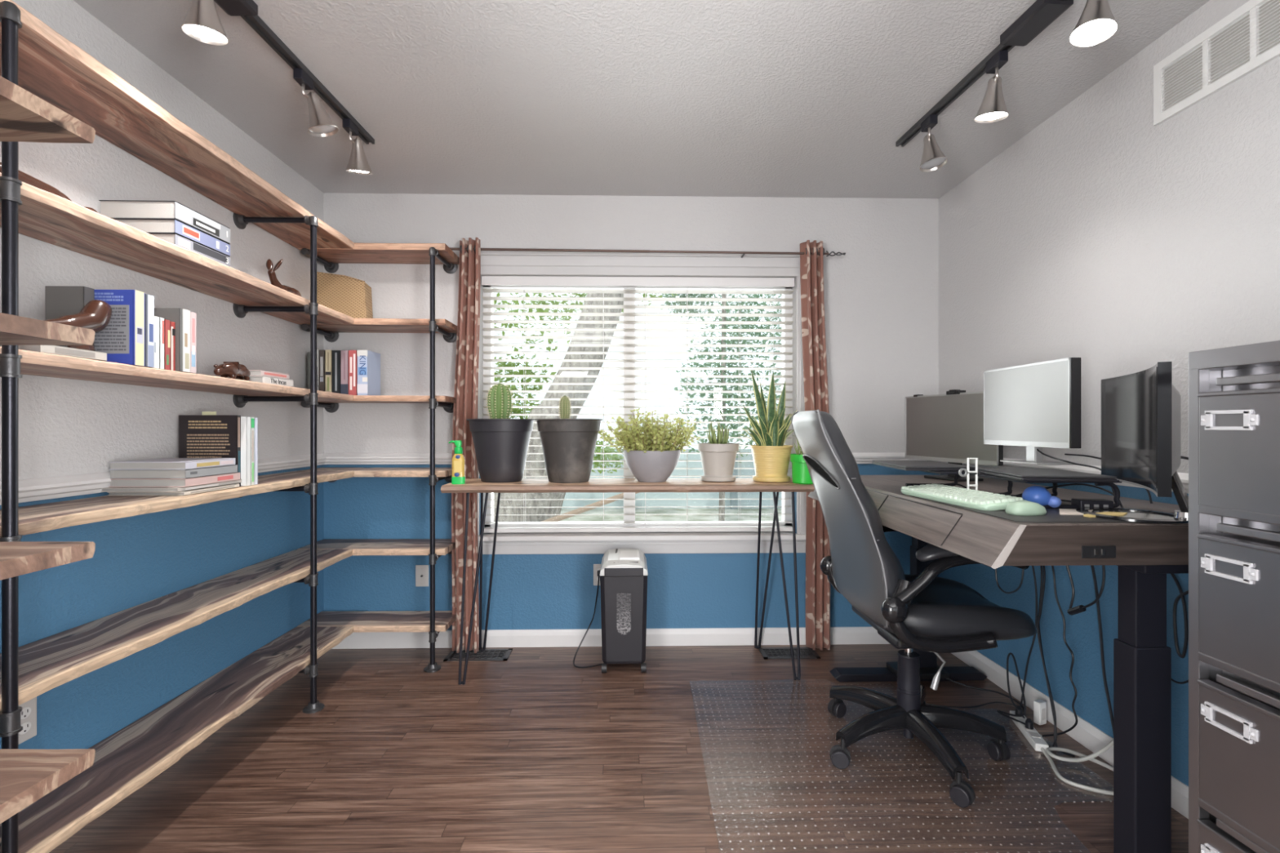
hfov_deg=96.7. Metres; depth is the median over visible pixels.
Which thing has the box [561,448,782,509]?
fence
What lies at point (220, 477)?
print
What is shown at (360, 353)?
print
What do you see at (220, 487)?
print
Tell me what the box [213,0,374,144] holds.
track rail
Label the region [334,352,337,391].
print
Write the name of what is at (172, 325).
book
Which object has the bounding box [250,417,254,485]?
book
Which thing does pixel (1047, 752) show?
extension cord
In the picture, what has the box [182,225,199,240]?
print
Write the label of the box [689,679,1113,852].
chair mat
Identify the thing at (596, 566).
wall outlet
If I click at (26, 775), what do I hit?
shelf board
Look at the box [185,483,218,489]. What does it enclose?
print
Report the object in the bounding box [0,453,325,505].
trim
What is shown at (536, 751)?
floor
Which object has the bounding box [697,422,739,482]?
aloe
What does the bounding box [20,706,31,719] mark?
socket
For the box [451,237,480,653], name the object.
curtain
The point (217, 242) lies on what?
print
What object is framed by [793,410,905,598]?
chair backrest
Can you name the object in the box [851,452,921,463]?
trim
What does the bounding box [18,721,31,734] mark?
socket
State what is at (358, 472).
shelf board
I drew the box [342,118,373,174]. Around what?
head
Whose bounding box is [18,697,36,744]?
wall outlet
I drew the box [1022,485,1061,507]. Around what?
toy
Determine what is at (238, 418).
print
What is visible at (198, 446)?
print
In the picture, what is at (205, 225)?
print
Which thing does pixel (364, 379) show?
print
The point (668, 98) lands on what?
ceiling
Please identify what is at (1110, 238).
wall
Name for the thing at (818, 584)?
curtain
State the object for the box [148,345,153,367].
print
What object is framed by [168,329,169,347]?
print
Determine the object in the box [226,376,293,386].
book
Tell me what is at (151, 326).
print
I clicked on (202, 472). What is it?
book
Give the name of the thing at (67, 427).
wall
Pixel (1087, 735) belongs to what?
baseboard
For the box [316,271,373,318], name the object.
woven basket
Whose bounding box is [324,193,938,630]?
wall
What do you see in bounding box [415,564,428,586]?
wall outlet
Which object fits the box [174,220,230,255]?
print
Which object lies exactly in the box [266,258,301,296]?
figurine
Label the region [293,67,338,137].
head
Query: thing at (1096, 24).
head
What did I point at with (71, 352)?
print
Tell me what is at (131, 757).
shelf board
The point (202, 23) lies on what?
head
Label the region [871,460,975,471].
laptop
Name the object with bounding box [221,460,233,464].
print
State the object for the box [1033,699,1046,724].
power adapter
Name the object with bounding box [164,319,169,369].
book
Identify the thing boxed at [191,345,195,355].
print
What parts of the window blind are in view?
rail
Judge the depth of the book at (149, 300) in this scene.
1.61 m
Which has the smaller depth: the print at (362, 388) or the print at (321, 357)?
the print at (321, 357)
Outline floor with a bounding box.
[48,644,1188,852]
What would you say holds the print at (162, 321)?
attached to the book at (161, 319)
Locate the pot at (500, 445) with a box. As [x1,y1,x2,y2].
[466,418,534,482]
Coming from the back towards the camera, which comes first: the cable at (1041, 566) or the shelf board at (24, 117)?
the cable at (1041, 566)
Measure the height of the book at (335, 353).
0.224 m
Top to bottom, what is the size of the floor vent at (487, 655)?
0.005 m
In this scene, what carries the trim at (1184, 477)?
attached to the wall at (1110, 238)
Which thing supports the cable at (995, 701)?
on the floor
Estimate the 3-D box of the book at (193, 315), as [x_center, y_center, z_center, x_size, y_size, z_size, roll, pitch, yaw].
[-1.473,-0.261,1.767,0.171,0.188,0.026,0,0,-1]
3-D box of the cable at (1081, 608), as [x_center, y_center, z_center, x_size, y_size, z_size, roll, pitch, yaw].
[1.447,0.492,1.868,0.044,0.290,0.177,0,0,-1]
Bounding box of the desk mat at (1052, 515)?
[902,493,1137,522]
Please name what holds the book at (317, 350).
on the shelf board at (357, 398)
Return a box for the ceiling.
[72,0,1209,199]
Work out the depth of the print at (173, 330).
1.71 m
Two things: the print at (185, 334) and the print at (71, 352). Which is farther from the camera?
the print at (185, 334)
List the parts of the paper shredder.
power cord, panel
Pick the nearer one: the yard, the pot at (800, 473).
the pot at (800, 473)
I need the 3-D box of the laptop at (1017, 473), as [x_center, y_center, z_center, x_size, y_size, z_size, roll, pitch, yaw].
[1.211,0.145,1.728,0.240,0.016,0.310,0,0,9]
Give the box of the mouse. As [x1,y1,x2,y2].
[1004,500,1046,515]
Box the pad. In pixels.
[1058,508,1093,515]
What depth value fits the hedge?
9.70 m
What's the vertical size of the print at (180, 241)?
0.033 m
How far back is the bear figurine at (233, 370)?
2.04 m
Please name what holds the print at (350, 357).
on the book at (353, 354)
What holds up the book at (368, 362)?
on the shelf board at (357, 398)
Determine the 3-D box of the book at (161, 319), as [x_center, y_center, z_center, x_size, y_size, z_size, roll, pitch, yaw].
[-1.458,-0.243,1.663,0.120,0.150,0.016,0,0,-1]
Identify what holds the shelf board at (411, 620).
on the frame at (449, 268)
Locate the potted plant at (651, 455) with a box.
[597,408,701,482]
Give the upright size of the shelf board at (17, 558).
0.029 m
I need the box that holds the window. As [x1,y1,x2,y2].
[476,251,805,554]
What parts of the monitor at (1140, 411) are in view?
plate, chin trim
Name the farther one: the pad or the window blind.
the window blind
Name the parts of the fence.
post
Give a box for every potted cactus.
[466,383,534,482]
[534,395,602,483]
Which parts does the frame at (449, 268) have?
arm, arm, arm, arm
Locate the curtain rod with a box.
[448,247,845,257]
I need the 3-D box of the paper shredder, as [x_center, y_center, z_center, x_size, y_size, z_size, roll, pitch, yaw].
[-0.150,0.911,2.899,0.373,0.554,0.365,0,0,-1]
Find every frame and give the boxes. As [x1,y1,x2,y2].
[0,0,22,852]
[232,213,324,713]
[423,247,457,672]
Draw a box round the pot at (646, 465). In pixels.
[623,448,680,482]
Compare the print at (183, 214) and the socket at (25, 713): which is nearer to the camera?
the socket at (25, 713)
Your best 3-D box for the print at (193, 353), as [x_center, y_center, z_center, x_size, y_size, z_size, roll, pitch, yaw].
[-1.388,-0.209,1.769,0.001,0.047,0.016,0,0,-1]
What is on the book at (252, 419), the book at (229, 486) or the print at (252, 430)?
the print at (252, 430)
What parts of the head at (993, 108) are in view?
bulb, lamp shade, stem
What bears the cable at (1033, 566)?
hanging from the desk at (1144, 553)
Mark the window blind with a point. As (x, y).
(523, 281)
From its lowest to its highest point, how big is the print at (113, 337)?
0.117 m
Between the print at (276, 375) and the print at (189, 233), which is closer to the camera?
the print at (189, 233)
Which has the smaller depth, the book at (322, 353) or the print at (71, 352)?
the print at (71, 352)
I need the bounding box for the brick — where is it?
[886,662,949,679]
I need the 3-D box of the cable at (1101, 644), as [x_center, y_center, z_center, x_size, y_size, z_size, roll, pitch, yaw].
[1.561,0.762,1.892,0.072,0.832,0.147,0,0,-31]
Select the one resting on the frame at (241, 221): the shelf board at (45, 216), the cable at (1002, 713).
the shelf board at (45, 216)
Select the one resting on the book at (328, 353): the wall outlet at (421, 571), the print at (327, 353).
the print at (327, 353)
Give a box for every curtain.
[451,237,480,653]
[800,240,831,650]
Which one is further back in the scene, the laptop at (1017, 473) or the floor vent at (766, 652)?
the floor vent at (766, 652)
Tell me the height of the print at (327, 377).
0.068 m
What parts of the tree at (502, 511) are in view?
crown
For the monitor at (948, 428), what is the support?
on the desk at (1144, 553)
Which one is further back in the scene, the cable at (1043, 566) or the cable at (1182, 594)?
the cable at (1043, 566)
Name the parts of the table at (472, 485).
hairpin leg, hairpin leg, hairpin leg, hairpin leg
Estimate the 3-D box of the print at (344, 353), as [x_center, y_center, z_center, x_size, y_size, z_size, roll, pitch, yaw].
[-1.473,-0.301,2.836,0.005,0.134,0.001,0,0,-1]
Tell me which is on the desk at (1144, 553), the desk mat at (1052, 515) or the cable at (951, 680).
the desk mat at (1052, 515)
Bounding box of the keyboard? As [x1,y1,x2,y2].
[901,483,1027,511]
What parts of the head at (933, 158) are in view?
stem, bulb, lamp shade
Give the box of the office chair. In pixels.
[791,408,1037,807]
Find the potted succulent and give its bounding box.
[790,435,813,484]
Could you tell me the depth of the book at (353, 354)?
2.84 m
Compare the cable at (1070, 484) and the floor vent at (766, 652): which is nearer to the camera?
the cable at (1070, 484)
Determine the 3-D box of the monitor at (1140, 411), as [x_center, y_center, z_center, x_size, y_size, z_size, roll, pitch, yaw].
[1.302,0.046,1.497,0.511,0.380,0.248,0,0,-39]
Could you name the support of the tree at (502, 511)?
on the yard
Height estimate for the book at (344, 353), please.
0.224 m
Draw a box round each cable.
[913,483,1071,502]
[925,701,1019,707]
[945,678,1026,717]
[995,568,1023,593]
[996,652,1026,724]
[1017,483,1173,513]
[1019,565,1037,707]
[1036,448,1114,493]
[1036,565,1057,746]
[1037,565,1075,757]
[1041,565,1077,737]
[1064,453,1152,503]
[1066,564,1105,615]
[1090,565,1113,733]
[1170,573,1188,657]
[1171,678,1188,684]
[1180,455,1188,459]
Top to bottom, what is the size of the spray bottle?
0.204 m
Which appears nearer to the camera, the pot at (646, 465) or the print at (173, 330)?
the print at (173, 330)
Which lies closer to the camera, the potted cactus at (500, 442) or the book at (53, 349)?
the book at (53, 349)
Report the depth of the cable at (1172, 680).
1.70 m
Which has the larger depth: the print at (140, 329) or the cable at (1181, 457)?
the print at (140, 329)
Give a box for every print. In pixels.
[55,347,95,357]
[94,307,125,350]
[134,289,144,365]
[137,326,142,343]
[137,328,142,334]
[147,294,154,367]
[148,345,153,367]
[149,324,153,342]
[162,320,164,343]
[166,355,168,364]
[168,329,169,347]
[171,326,173,370]
[172,328,175,336]
[174,201,230,243]
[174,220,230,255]
[174,234,230,266]
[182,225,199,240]
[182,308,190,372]
[183,226,199,238]
[184,333,187,346]
[185,353,189,368]
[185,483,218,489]
[186,434,230,457]
[191,210,220,229]
[191,318,195,342]
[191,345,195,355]
[191,351,195,367]
[191,485,235,493]
[193,217,219,237]
[193,242,227,262]
[195,221,215,233]
[196,461,219,466]
[216,240,219,249]
[217,475,233,480]
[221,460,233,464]
[237,417,239,447]
[238,450,240,479]
[251,417,253,427]
[252,430,253,461]
[252,462,253,481]
[264,372,286,377]
[320,356,323,376]
[327,352,328,370]
[327,377,328,391]
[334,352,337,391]
[340,384,347,394]
[343,352,345,379]
[350,356,351,373]
[350,376,351,390]
[353,353,355,386]
[357,350,367,356]
[357,383,367,393]
[358,367,366,374]
[362,377,367,382]
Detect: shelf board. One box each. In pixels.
[0,0,354,248]
[0,75,95,143]
[0,172,354,324]
[0,312,94,345]
[0,346,353,400]
[0,471,354,536]
[0,541,95,580]
[0,549,352,711]
[0,626,353,852]
[0,748,95,823]
[297,242,459,264]
[297,318,457,333]
[297,538,455,555]
[297,610,455,632]
[298,467,452,476]
[317,395,455,403]
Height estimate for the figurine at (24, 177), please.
0.053 m
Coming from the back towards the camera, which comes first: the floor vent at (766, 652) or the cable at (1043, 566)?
the floor vent at (766, 652)
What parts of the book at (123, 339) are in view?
panel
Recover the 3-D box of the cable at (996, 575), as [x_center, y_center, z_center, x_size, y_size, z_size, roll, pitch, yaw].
[1.305,0.491,2.012,0.006,0.208,0.149,0,0,-1]
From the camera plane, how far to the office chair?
1.95 m
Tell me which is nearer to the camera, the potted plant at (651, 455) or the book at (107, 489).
the book at (107, 489)
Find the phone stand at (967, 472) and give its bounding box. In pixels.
[958,457,980,490]
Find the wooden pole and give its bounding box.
[542,492,639,521]
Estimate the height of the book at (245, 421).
0.250 m
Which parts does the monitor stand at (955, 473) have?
leg, leg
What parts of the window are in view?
sill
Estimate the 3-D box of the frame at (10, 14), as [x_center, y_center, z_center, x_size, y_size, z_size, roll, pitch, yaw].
[-1.481,0.132,1.213,0.348,2.113,0.080,0,0,-1]
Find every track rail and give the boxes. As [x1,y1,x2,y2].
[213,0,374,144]
[895,0,1073,146]
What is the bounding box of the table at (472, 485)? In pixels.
[440,478,814,684]
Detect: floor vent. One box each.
[443,648,512,661]
[758,647,820,658]
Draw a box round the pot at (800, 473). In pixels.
[790,453,813,484]
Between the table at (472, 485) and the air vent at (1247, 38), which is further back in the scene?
the table at (472, 485)
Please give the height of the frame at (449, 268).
2.086 m
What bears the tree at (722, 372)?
on the yard
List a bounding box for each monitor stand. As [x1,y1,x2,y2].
[905,471,1012,494]
[968,473,1122,508]
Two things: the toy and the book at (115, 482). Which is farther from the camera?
the book at (115, 482)
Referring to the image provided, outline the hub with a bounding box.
[1071,498,1113,508]
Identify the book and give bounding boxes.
[0,345,106,360]
[44,285,94,346]
[94,289,145,366]
[98,200,230,244]
[100,479,241,492]
[107,484,239,495]
[108,457,235,469]
[108,464,237,478]
[108,472,239,487]
[112,218,230,256]
[140,293,154,367]
[149,233,230,266]
[151,315,159,368]
[154,307,190,372]
[159,317,164,368]
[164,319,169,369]
[169,321,175,370]
[178,411,240,486]
[188,311,196,373]
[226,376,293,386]
[240,417,250,485]
[248,369,288,379]
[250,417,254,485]
[254,417,257,484]
[306,351,310,389]
[316,349,319,390]
[319,350,324,391]
[324,350,332,392]
[332,350,340,393]
[340,350,348,394]
[348,350,357,395]
[357,350,380,395]
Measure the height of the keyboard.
0.036 m
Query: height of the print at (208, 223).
0.016 m
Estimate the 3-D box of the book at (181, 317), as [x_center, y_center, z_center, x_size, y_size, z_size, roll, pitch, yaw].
[-1.472,-0.262,1.732,0.171,0.190,0.040,0,0,-1]
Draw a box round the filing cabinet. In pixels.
[1188,340,1279,852]
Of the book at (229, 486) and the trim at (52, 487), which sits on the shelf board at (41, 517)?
the book at (229, 486)
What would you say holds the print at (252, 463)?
attached to the book at (252, 419)
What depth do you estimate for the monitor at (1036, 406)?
2.04 m
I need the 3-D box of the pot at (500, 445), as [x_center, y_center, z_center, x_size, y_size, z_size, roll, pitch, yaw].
[-0.686,0.117,2.820,0.332,0.306,0.332,0,0,-1]
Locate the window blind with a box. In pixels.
[481,275,794,533]
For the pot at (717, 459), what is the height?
0.186 m
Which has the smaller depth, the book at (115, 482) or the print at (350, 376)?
the book at (115, 482)
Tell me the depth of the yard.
10.15 m
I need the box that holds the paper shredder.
[573,548,648,672]
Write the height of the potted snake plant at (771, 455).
0.550 m
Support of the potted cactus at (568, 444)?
on the table at (472, 485)
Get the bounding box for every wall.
[0,0,324,749]
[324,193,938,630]
[938,0,1279,786]
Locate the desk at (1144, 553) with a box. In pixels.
[808,475,1188,852]
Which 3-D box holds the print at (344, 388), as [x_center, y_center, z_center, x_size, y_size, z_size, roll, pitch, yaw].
[-1.474,-0.183,2.836,0.036,0.056,0.001,0,0,-1]
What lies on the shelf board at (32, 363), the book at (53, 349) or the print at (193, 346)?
the book at (53, 349)
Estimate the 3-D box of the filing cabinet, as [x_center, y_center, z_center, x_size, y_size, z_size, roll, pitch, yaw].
[1.343,0.525,0.866,0.676,1.325,0.382,0,0,-1]
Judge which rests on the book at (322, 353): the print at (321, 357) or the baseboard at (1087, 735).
the print at (321, 357)
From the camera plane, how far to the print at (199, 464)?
1.86 m
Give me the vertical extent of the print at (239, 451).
0.102 m
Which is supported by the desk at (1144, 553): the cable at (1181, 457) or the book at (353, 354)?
the cable at (1181, 457)
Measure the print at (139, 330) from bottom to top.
0.016 m
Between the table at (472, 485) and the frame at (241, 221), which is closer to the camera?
the frame at (241, 221)
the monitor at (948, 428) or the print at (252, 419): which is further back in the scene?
the monitor at (948, 428)
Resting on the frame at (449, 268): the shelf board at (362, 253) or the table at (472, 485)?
the shelf board at (362, 253)
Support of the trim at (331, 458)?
attached to the wall at (882, 295)
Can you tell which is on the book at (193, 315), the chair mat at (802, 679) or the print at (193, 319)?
the print at (193, 319)
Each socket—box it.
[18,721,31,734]
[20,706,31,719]
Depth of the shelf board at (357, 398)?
2.81 m
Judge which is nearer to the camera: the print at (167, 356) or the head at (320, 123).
the print at (167, 356)
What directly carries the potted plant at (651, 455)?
on the table at (472, 485)
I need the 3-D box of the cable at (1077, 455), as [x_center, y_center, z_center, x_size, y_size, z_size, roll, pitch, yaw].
[1.542,0.166,1.876,0.024,0.141,0.288,0,0,-11]
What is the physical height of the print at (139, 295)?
0.205 m
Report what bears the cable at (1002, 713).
on the floor
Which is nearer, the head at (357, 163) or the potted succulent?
the head at (357, 163)
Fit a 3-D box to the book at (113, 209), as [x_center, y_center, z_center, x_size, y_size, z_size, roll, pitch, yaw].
[-1.515,-0.653,1.830,0.227,0.055,0.238,0,0,-1]
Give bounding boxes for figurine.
[0,161,97,213]
[42,299,111,351]
[213,361,250,380]
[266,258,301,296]
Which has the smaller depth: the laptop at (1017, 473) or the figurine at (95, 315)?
the figurine at (95, 315)
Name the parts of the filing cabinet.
drawer, drawer, drawer, drawer, finger pull, finger pull, finger pull, finger pull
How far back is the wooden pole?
4.42 m
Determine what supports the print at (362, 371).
on the book at (368, 362)
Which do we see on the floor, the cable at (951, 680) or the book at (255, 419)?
the cable at (951, 680)
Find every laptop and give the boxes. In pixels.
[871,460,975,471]
[974,467,1116,482]
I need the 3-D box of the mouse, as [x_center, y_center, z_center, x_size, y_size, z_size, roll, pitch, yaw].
[1.044,0.219,1.539,0.106,0.036,0.064,0,0,-9]
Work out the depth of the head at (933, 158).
2.28 m
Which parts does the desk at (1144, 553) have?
drawer, drawer, panel, usb port panel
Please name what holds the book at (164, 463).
on the book at (202, 472)
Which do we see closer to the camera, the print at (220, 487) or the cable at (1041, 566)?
the print at (220, 487)
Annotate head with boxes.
[180,0,228,45]
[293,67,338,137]
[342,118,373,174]
[919,114,947,172]
[973,49,1008,123]
[1069,0,1118,47]
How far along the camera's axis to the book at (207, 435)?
2.03 m
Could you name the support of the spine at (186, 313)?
attached to the book at (181, 317)
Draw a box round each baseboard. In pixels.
[331,626,890,648]
[951,650,1188,818]
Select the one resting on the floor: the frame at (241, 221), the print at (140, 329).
the frame at (241, 221)
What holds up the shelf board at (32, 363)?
on the frame at (241, 221)
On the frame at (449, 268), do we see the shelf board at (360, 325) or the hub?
the shelf board at (360, 325)
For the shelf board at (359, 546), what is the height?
0.033 m
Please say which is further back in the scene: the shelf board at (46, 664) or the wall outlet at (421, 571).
the wall outlet at (421, 571)
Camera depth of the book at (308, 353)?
2.83 m
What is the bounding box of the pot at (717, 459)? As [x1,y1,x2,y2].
[697,442,739,482]
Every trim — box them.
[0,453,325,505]
[324,453,452,464]
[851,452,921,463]
[937,457,1188,493]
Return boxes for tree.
[493,293,677,522]
[660,293,782,520]
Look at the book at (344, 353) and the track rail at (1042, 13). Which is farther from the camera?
the book at (344, 353)
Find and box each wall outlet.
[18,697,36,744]
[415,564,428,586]
[593,564,600,585]
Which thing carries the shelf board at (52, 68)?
on the frame at (241, 221)
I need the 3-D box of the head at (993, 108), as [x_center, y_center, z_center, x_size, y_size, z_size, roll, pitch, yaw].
[1.204,-1.143,1.933,0.104,0.186,0.134,0,0,-1]
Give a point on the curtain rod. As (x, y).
(744, 253)
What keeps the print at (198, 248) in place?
on the book at (174, 238)
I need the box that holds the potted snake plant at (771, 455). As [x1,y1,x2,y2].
[740,369,796,482]
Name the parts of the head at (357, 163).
stem, bulb, lamp shade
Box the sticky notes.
[1083,511,1127,517]
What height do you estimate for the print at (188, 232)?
0.016 m
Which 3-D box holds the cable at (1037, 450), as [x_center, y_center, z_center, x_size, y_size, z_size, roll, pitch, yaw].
[1.500,0.140,1.969,0.051,0.189,0.312,0,0,-16]
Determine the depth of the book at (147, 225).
1.73 m
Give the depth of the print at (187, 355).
1.74 m
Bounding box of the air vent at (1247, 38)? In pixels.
[1153,0,1279,125]
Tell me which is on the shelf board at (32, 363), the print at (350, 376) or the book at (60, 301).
the book at (60, 301)
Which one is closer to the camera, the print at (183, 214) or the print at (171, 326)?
the print at (171, 326)
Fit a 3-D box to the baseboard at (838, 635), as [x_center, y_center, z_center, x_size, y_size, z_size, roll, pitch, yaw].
[-0.027,1.143,3.083,3.340,0.090,0.014,0,0,-1]
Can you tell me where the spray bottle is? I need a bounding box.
[448,440,465,484]
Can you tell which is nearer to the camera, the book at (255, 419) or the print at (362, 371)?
the book at (255, 419)
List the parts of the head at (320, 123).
stem, bulb, lamp shade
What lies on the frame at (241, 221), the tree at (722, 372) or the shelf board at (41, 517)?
the shelf board at (41, 517)
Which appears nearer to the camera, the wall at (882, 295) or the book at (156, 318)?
the book at (156, 318)
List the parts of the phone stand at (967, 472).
frame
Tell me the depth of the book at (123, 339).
1.55 m
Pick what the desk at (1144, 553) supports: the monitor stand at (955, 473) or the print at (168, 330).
the monitor stand at (955, 473)
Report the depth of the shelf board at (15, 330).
0.93 m
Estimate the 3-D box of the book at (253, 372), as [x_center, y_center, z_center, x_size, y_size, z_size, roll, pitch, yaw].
[-1.498,-0.202,2.229,0.140,0.022,0.175,0,0,-1]
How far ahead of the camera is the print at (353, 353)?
2.84 m
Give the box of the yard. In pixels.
[559,508,782,521]
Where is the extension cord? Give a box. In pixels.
[1040,738,1113,795]
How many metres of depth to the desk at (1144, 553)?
1.47 m
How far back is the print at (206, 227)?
1.84 m
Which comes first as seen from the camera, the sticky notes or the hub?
the sticky notes
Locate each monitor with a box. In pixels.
[905,389,1003,481]
[983,357,1080,465]
[1075,361,1188,523]
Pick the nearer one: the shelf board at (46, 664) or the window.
the shelf board at (46, 664)
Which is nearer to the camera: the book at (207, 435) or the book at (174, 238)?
the book at (174, 238)
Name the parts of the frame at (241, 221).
arm, arm, arm, arm, arm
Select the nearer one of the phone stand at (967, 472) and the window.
the phone stand at (967, 472)
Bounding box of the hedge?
[591,434,623,473]
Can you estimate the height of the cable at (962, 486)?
0.039 m
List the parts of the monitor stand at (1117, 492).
leg, leg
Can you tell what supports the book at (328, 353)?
on the shelf board at (357, 398)

